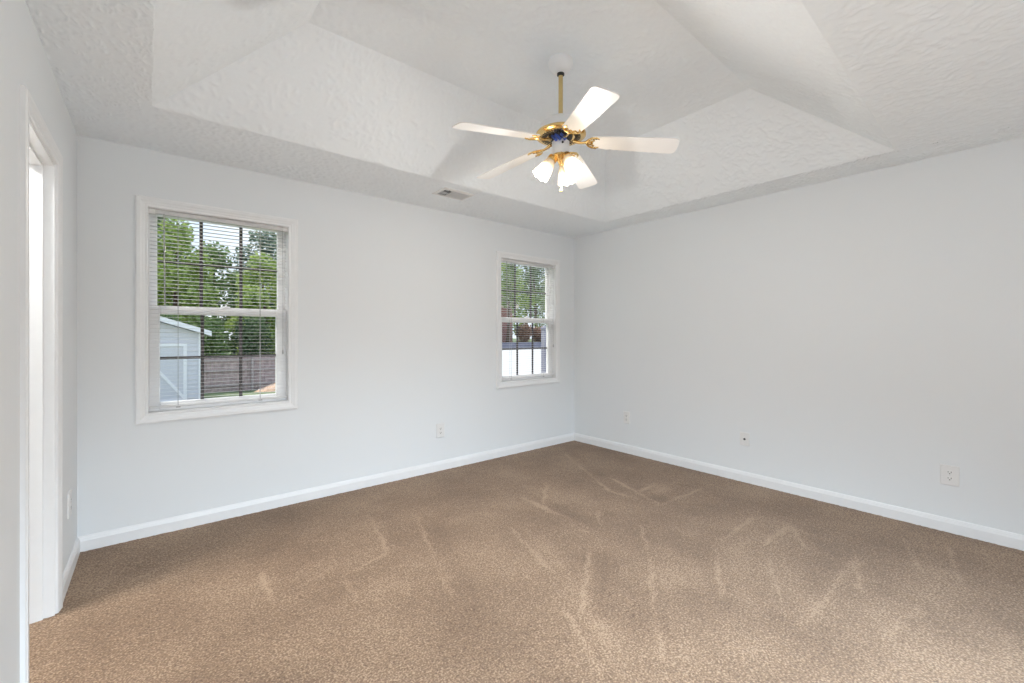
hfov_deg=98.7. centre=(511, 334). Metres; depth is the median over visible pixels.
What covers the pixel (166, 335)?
garden shed
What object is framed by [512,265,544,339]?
shade tree
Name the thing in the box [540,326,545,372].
gate post
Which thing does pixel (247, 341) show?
tree
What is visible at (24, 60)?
wall
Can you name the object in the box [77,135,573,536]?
wall
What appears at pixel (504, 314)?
brick house
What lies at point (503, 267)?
leafy tree
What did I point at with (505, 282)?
slender tree
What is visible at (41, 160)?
door frame
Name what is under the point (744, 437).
cable jack
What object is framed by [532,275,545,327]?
leafy tree
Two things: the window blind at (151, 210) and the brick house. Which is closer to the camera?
the window blind at (151, 210)
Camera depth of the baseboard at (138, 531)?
3.27 m
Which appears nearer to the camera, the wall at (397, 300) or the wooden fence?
the wall at (397, 300)
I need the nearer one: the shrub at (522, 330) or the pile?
the pile
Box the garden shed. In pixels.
[160,316,211,401]
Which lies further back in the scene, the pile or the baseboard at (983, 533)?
the pile
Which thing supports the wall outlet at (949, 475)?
attached to the wall at (864, 331)
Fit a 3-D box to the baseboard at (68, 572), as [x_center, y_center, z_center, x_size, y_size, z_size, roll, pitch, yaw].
[-2.323,1.225,2.315,0.014,0.090,0.672,0,0,-39]
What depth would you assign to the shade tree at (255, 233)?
33.11 m
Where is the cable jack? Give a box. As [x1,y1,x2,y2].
[740,432,749,445]
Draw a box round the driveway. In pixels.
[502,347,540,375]
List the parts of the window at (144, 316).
sash, sash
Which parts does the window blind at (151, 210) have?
rail, ladder cord, lift cord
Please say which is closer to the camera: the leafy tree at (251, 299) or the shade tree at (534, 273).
the leafy tree at (251, 299)
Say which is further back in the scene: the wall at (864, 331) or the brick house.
the brick house
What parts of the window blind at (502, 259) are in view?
ladder cord, rail, ladder cord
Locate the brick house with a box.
[501,294,518,341]
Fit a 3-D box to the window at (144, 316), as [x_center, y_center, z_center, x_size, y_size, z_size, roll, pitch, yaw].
[-2.024,-0.157,3.082,0.937,1.429,0.158,0,0,-40]
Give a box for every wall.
[0,0,76,682]
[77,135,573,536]
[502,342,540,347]
[574,137,1023,534]
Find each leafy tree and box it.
[157,218,220,324]
[224,251,276,354]
[501,263,535,333]
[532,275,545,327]
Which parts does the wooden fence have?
rail, rail, rail, post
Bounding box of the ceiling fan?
[452,53,679,191]
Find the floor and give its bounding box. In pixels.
[29,441,1023,682]
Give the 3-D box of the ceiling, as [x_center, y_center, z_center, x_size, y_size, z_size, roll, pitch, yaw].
[0.699,-1.417,1.951,4.384,0.505,5.102,0,0,-40]
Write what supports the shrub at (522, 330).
on the lawn
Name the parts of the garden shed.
door, door trim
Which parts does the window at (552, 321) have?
sash, sash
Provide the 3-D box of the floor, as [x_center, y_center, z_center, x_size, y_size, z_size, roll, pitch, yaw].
[0.126,1.268,1.472,5.878,0.003,5.102,0,0,-40]
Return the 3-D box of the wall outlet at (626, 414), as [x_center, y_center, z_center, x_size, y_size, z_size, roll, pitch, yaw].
[1.232,0.887,4.729,0.009,0.128,0.078,0,0,-40]
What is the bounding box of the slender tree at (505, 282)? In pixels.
[501,264,519,341]
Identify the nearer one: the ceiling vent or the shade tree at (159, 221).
the ceiling vent
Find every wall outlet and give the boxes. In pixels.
[67,490,71,518]
[436,423,444,437]
[624,411,629,423]
[940,464,959,486]
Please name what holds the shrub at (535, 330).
on the lawn
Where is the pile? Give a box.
[255,383,274,391]
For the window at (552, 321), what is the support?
in the wall at (397, 300)
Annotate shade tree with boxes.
[157,217,194,305]
[169,241,244,354]
[224,230,276,326]
[264,233,276,308]
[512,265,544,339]
[516,265,544,340]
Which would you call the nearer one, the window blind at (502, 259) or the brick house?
the window blind at (502, 259)
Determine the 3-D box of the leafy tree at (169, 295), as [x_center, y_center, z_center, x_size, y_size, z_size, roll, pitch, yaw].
[-17.325,-1.749,22.468,4.033,8.842,3.873,0,0,-40]
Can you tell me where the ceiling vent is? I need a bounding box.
[432,187,474,200]
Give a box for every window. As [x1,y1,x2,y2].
[135,194,297,424]
[496,251,559,388]
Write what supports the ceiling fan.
hanging from the ceiling
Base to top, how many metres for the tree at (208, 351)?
3.741 m
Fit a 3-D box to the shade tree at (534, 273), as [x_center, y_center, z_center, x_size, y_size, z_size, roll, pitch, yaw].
[2.734,-5.148,52.187,5.183,12.007,5.363,0,0,4]
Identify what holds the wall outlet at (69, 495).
attached to the wall at (24, 60)
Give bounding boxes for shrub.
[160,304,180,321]
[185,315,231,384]
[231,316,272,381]
[514,323,531,341]
[531,326,541,341]
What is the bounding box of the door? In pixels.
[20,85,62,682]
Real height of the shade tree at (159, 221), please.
11.995 m
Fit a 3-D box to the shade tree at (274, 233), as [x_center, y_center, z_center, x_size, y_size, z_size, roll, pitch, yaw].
[-14.697,-3.872,30.860,4.605,10.982,4.757,0,0,18]
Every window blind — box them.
[149,208,287,408]
[501,258,554,379]
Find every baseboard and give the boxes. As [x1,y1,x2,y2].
[63,537,79,601]
[78,433,573,551]
[574,433,1023,550]
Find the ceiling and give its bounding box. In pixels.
[25,0,1023,237]
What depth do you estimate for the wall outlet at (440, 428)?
4.12 m
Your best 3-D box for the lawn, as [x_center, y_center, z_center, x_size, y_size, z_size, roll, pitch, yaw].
[-13.684,1.670,39.857,90.000,1.900,71.238,0,0,-40]
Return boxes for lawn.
[204,338,533,398]
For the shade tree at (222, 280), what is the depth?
27.44 m
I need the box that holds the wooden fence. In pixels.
[204,356,274,392]

